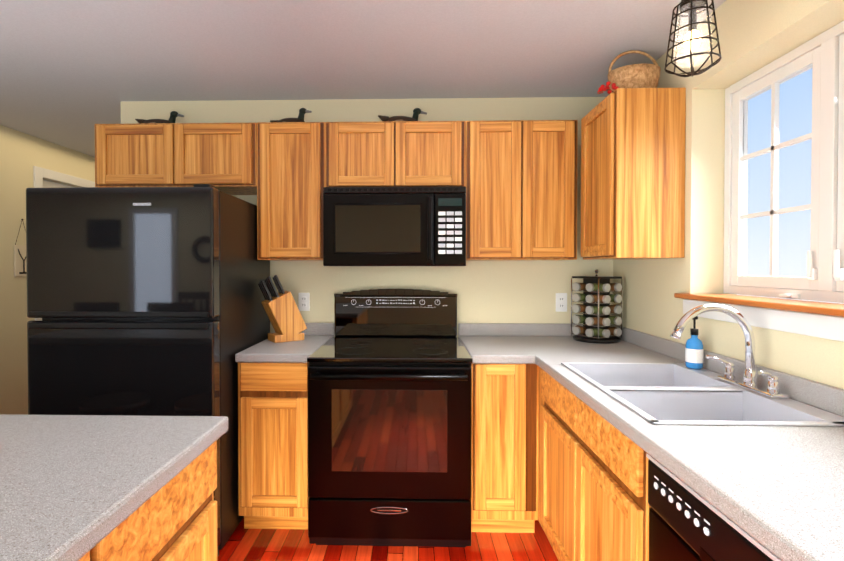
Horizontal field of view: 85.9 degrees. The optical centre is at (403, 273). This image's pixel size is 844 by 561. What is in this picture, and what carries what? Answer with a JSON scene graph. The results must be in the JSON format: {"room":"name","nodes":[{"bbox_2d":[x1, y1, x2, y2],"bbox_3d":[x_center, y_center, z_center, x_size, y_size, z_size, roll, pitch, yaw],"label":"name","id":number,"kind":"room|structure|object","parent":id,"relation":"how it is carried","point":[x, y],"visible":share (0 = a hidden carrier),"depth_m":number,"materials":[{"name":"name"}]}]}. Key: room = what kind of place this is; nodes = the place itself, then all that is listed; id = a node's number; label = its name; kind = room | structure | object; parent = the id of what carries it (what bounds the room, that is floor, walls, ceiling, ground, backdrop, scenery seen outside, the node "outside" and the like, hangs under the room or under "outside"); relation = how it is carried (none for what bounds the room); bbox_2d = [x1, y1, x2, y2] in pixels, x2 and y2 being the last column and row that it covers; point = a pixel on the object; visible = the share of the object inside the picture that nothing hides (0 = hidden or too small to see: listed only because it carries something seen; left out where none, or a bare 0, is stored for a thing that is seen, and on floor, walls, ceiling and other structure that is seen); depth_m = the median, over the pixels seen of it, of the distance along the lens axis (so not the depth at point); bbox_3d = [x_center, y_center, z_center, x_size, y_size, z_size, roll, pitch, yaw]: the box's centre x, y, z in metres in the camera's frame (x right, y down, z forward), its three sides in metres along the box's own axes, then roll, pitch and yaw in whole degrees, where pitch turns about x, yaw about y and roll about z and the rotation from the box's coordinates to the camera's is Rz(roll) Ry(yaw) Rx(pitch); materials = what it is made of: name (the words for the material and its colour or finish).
{"room":"kitchen","nodes":[
{"label":"kitchen","id":0,"kind":"room"},
{"bbox_2d":[0,125,94,414],"bbox_3d":[-2.998,0.099,3.469,0.120,2.370,5.220,0,1,1],"label":"wall","id":1,"kind":"structure","parent":0,"point":[22,154],"depth_m":3.43,"materials":[{"name":"beige paint"}]},
{"bbox_2d":[14,219,26,276],"bbox_3d":[-2.927,-0.198,3.489,0.017,0.444,0.150,0,1,1],"label":"plaque","id":2,"kind":"object","parent":1,"relation":"attached to","point":[20,268],"visible":0.58,"depth_m":3.46,"materials":[{"name":"beige wood"}]},
{"bbox_2d":[33,166,94,319],"bbox_3d":[-2.968,0.209,4.080,0.128,2.135,0.950,0,1,1],"label":"door frame","id":3,"kind":"structure","parent":1,"relation":"attached to","point":[39,174],"depth_m":3.80,"materials":[{"name":"white wood"}]},
{"bbox_2d":[0,0,725,156],"bbox_3d":[-2.025,-1.115,1.818,7.370,0.100,8.600,0,1,1],"label":"ceiling","id":4,"kind":"structure","parent":0,"point":[73,73],"depth_m":2.17,"materials":[{"name":"white paint"}]},
{"bbox_2d":[664,0,721,76],"bbox_3d":[0.934,-0.850,1.464,0.157,0.419,0.157,0,1,1],"label":"pendant lamp","id":5,"kind":"object","parent":4,"relation":"hanging from","point":[692,40],"visible":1,"depth_m":1.45,"materials":[{"name":"brown metal"}]},
{"bbox_2d":[121,97,612,336],"bbox_3d":[-0.118,0.107,2.874,3.310,2.370,0.120,0,1,1],"label":"wall","id":6,"kind":"structure","parent":0,"point":[510,291],"depth_m":2.80,"materials":[{"name":"beige paint"}]},
{"bbox_2d":[95,123,258,194],"bbox_3d":[-1.270,-0.663,2.671,0.917,0.354,0.323,0,1,1],"label":"upper cabinet","id":7,"kind":"object","parent":6,"relation":"attached to","point":[223,156],"depth_m":2.52,"materials":[{"name":"brown wood"}]},
{"bbox_2d":[135,111,183,123],"bbox_3d":[-1.444,-0.903,2.685,0.272,0.123,0.093,0,1,1],"label":"duck decoy","id":8,"kind":"object","parent":7,"relation":"on","point":[173,116],"visible":0.44,"depth_m":2.67,"materials":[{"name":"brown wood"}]},
{"bbox_2d":[251,122,326,260],"bbox_3d":[-0.620,-0.459,2.657,0.380,0.762,0.323,0,1,1],"label":"upper cabinet","id":9,"kind":"object","parent":6,"relation":"attached to","point":[292,155],"depth_m":2.51,"materials":[{"name":"brown wood"}]},
{"bbox_2d":[270,108,311,121],"bbox_3d":[-0.664,-0.902,2.666,0.266,0.123,0.100,0,1,1],"label":"duck decoy","id":10,"kind":"object","parent":9,"relation":"on","point":[302,112],"visible":0.46,"depth_m":2.63,"materials":[{"name":"brown wood"}]},
{"bbox_2d":[298,293,309,310],"bbox_3d":[-0.619,0.177,2.822,0.070,0.114,0.008,0,1,1],"label":"electrical outlet","id":11,"kind":"object","parent":6,"relation":"attached to","point":[303,301],"visible":0.92,"depth_m":2.82,"materials":[{"name":"white plastic"}]},
{"bbox_2d":[327,121,466,187],"bbox_3d":[-0.042,-0.655,2.639,0.771,0.369,0.323,0,1,1],"label":"upper cabinet","id":12,"kind":"object","parent":6,"relation":"attached to","point":[381,153],"depth_m":2.48,"materials":[{"name":"brown wood"}]},
{"bbox_2d":[323,186,465,265],"bbox_3d":[-0.044,-0.253,2.589,0.768,0.424,0.433,0,1,1],"label":"microwave","id":13,"kind":"object","parent":12,"relation":"attached to","point":[394,226],"visible":1,"depth_m":2.41,"materials":[{"name":"black"}]},
{"bbox_2d":[378,108,426,120],"bbox_3d":[-0.004,-0.906,2.647,0.286,0.131,0.103,0,1,1],"label":"duck decoy","id":14,"kind":"object","parent":12,"relation":"on","point":[417,112],"visible":0.58,"depth_m":2.62,"materials":[{"name":"brown wood"}]},
{"bbox_2d":[458,323,582,334],"bbox_3d":[0.800,0.345,2.781,0.922,0.074,0.020,0,1,1],"label":"backsplash","id":15,"kind":"structure","parent":6,"relation":"attached to","point":[463,328],"depth_m":2.77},
{"bbox_2d":[466,120,577,260],"bbox_3d":[0.650,-0.458,2.624,0.610,0.762,0.323,0,1,1],"label":"upper cabinet","id":16,"kind":"object","parent":6,"relation":"attached to","point":[517,179],"depth_m":2.47,"materials":[{"name":"brown wood"}]},
{"bbox_2d":[556,293,566,311],"bbox_3d":[0.970,0.178,2.781,0.070,0.114,0.008,0,1,1],"label":"electrical outlet","id":17,"kind":"object","parent":6,"relation":"attached to","point":[561,302],"visible":1,"depth_m":2.78,"materials":[{"name":"white plastic"}]},
{"bbox_2d":[217,517,557,560],"bbox_3d":[-2.025,1.355,1.849,7.370,0.100,8.600,0,1,1],"label":"floor","id":18,"kind":"structure","parent":0,"point":[242,544],"depth_m":2.13,"materials":[{"name":"brown wood"}]},
{"bbox_2d":[26,184,269,556],"bbox_3d":[-1.244,0.450,2.393,0.840,1.695,0.808,0,1,1],"label":"fridge","id":19,"kind":"object","parent":18,"relation":"on","point":[144,301],"visible":0.67,"depth_m":2.00,"materials":[{"name":"black metal"}]},
{"bbox_2d":[76,434,222,560],"bbox_3d":[-1.430,0.879,0.707,1.820,0.880,1.161,0,1,1],"label":"kitchen island","id":20,"kind":"object","parent":18,"relation":"on","point":[179,521],"depth_m":1.02,"materials":[{"name":"brown wood"}]},
{"bbox_2d":[0,414,227,560],"bbox_3d":[-1.434,0.430,0.703,1.852,0.042,1.204,0,1,1],"label":"island countertop","id":21,"kind":"structure","parent":20,"relation":"on","point":[66,481],"depth_m":0.94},
{"bbox_2d":[235,323,333,528],"bbox_3d":[-0.622,0.804,2.514,0.372,0.985,0.640,0,1,1],"label":"base cabinet","id":22,"kind":"object","parent":18,"relation":"on","point":[272,435],"visible":0.81,"depth_m":2.21,"materials":[{"name":"brown wood"}]},
{"bbox_2d":[258,275,306,342],"bbox_3d":[-0.694,0.196,2.582,0.261,0.376,0.120,-1,1,-36],"label":"knife block","id":23,"kind":"object","parent":22,"relation":"on","point":[284,316],"visible":1,"depth_m":2.54,"materials":[{"name":"brown wood"}]},
{"bbox_2d":[307,288,472,546],"bbox_3d":[-0.055,0.697,2.392,0.760,1.202,0.785,0,1,1],"label":"stove","id":24,"kind":"object","parent":18,"relation":"on","point":[389,416],"visible":1,"depth_m":2.06,"materials":[{"name":"black metal"}]},
{"bbox_2d":[465,347,553,532],"bbox_3d":[0.506,0.856,2.457,0.351,0.880,0.696,0,1,1],"label":"base cabinet","id":25,"kind":"object","parent":18,"relation":"on","point":[510,397],"depth_m":2.18,"materials":[{"name":"brown wood"}]},
{"bbox_2d":[458,335,657,358],"bbox_3d":[0.803,0.407,2.471,0.944,0.042,0.640,0,1,1],"label":"countertop","id":26,"kind":"structure","parent":25,"relation":"on","point":[478,346],"depth_m":2.37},
{"bbox_2d":[571,269,622,343],"bbox_3d":[1.111,0.180,2.607,0.267,0.408,0.267,0,1,1],"label":"spice rack","id":27,"kind":"object","parent":26,"relation":"on","point":[596,308],"visible":1,"depth_m":2.54,"materials":[{"name":"black metal"}]},
{"bbox_2d":[534,355,843,560],"bbox_3d":[0.918,0.425,1.060,0.640,0.042,2.240,0,1,1],"label":"countertop","id":28,"kind":"structure","parent":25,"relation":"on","point":[783,486],"depth_m":0.96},
{"bbox_2d":[685,316,703,368],"bbox_3d":[1.183,0.280,1.852,0.077,0.212,0.063,0,1,1],"label":"soap bottle","id":29,"kind":"object","parent":28,"relation":"on","point":[694,352],"visible":0.88,"depth_m":1.83,"materials":[{"name":"blue plastic"}]},
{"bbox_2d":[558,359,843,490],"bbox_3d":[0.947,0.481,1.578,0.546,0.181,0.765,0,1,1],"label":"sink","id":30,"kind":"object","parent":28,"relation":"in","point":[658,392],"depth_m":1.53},
{"bbox_2d":[670,303,788,398],"bbox_3d":[1.057,0.251,1.400,0.295,0.294,0.561,0,1,1],"label":"faucet","id":31,"kind":"object","parent":28,"relation":"on","point":[748,381],"visible":1,"depth_m":1.53,"materials":[{"name":"silver metal"}]},
{"bbox_2d":[554,383,565,414],"bbox_3d":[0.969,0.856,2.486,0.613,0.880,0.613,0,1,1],"label":"base cabinet","id":32,"kind":"object","parent":18,"relation":"on","point":[557,410],"depth_m":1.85,"materials":[{"name":"brown wood"}]},
{"bbox_2d":[538,415,650,560],"bbox_3d":[0.938,1.007,1.671,0.633,0.599,1.023,0,1,1],"label":"base cabinet","id":33,"kind":"object","parent":18,"relation":"on","point":[569,432],"depth_m":1.56,"materials":[{"name":"brown wood"}]},
{"bbox_2d":[646,453,781,560],"bbox_3d":[0.907,0.883,0.853,0.596,0.868,0.603,0,1,1],"label":"dishwasher","id":34,"kind":"object","parent":18,"relation":"on","point":[687,522],"visible":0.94,"depth_m":0.98,"materials":[{"name":"black metal"}]},
{"bbox_2d":[613,0,843,388],"bbox_3d":[1.319,0.140,0.211,0.200,2.370,5.370,0,1,1],"label":"wall","id":35,"kind":"structure","parent":0,"point":[754,35],"depth_m":1.98,"materials":[{"name":"beige paint"}]},
{"bbox_2d":[581,88,685,259],"bbox_3d":[1.107,-0.454,2.240,0.324,0.762,0.412,0,1,1],"label":"upper cabinet","id":36,"kind":"object","parent":35,"relation":"attached to","point":[632,173],"visible":1,"depth_m":2.04,"materials":[{"name":"brown wood"}]},
{"bbox_2d":[597,81,618,93],"bbox_3d":[0.958,-0.859,2.104,0.112,0.047,0.078,0,1,1],"label":"berries","id":37,"kind":"object","parent":36,"relation":"on","point":[602,88],"visible":0.92,"depth_m":2.10,"materials":[{"name":"red plant"}]},
{"bbox_2d":[608,50,660,92],"bbox_3d":[1.105,-0.952,2.173,0.242,0.235,0.189,0,1,1],"label":"decorative basket","id":38,"kind":"object","parent":36,"relation":"on","point":[643,75],"visible":0.58,"depth_m":2.10,"materials":[{"name":"wicker"}]},
{"bbox_2d":[610,324,843,414],"bbox_3d":[1.236,0.363,1.355,0.020,0.074,2.848,0,1,1],"label":"backsplash","id":39,"kind":"structure","parent":35,"relation":"attached to","point":[825,395],"depth_m":1.56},
{"bbox_2d":[674,293,843,316],"bbox_3d":[1.298,0.106,1.496,0.183,0.022,1.100,0,1,1],"label":"window sill","id":40,"kind":"structure","parent":35,"relation":"attached to","point":[826,308],"depth_m":1.52,"materials":[{"name":"brown wood"}]},
{"bbox_2d":[683,299,843,341],"bbox_3d":[1.243,0.155,1.498,0.014,0.068,1.060,0,1,1],"label":"trim","id":41,"kind":"structure","parent":35,"relation":"attached to","point":[821,326],"depth_m":1.47,"materials":[{"name":"white wood"}]},
{"bbox_2d":[723,21,843,302],"bbox_3d":[1.405,-0.353,1.488,0.085,0.892,0.996,0,1,1],"label":"window unit","id":42,"kind":"structure","parent":35,"relation":"in","point":[821,55],"depth_m":1.61,"materials":[{"name":"white wood"}]},
{"label":"outside","id":43,"kind":"structure","parent":0,"visible":0},
{"bbox_2d":[737,68,843,303],"bbox_3d":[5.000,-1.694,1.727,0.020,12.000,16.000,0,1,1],"label":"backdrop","id":44,"kind":"structure","parent":43,"point":[798,223],"depth_m":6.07,"materials":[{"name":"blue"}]}
]}

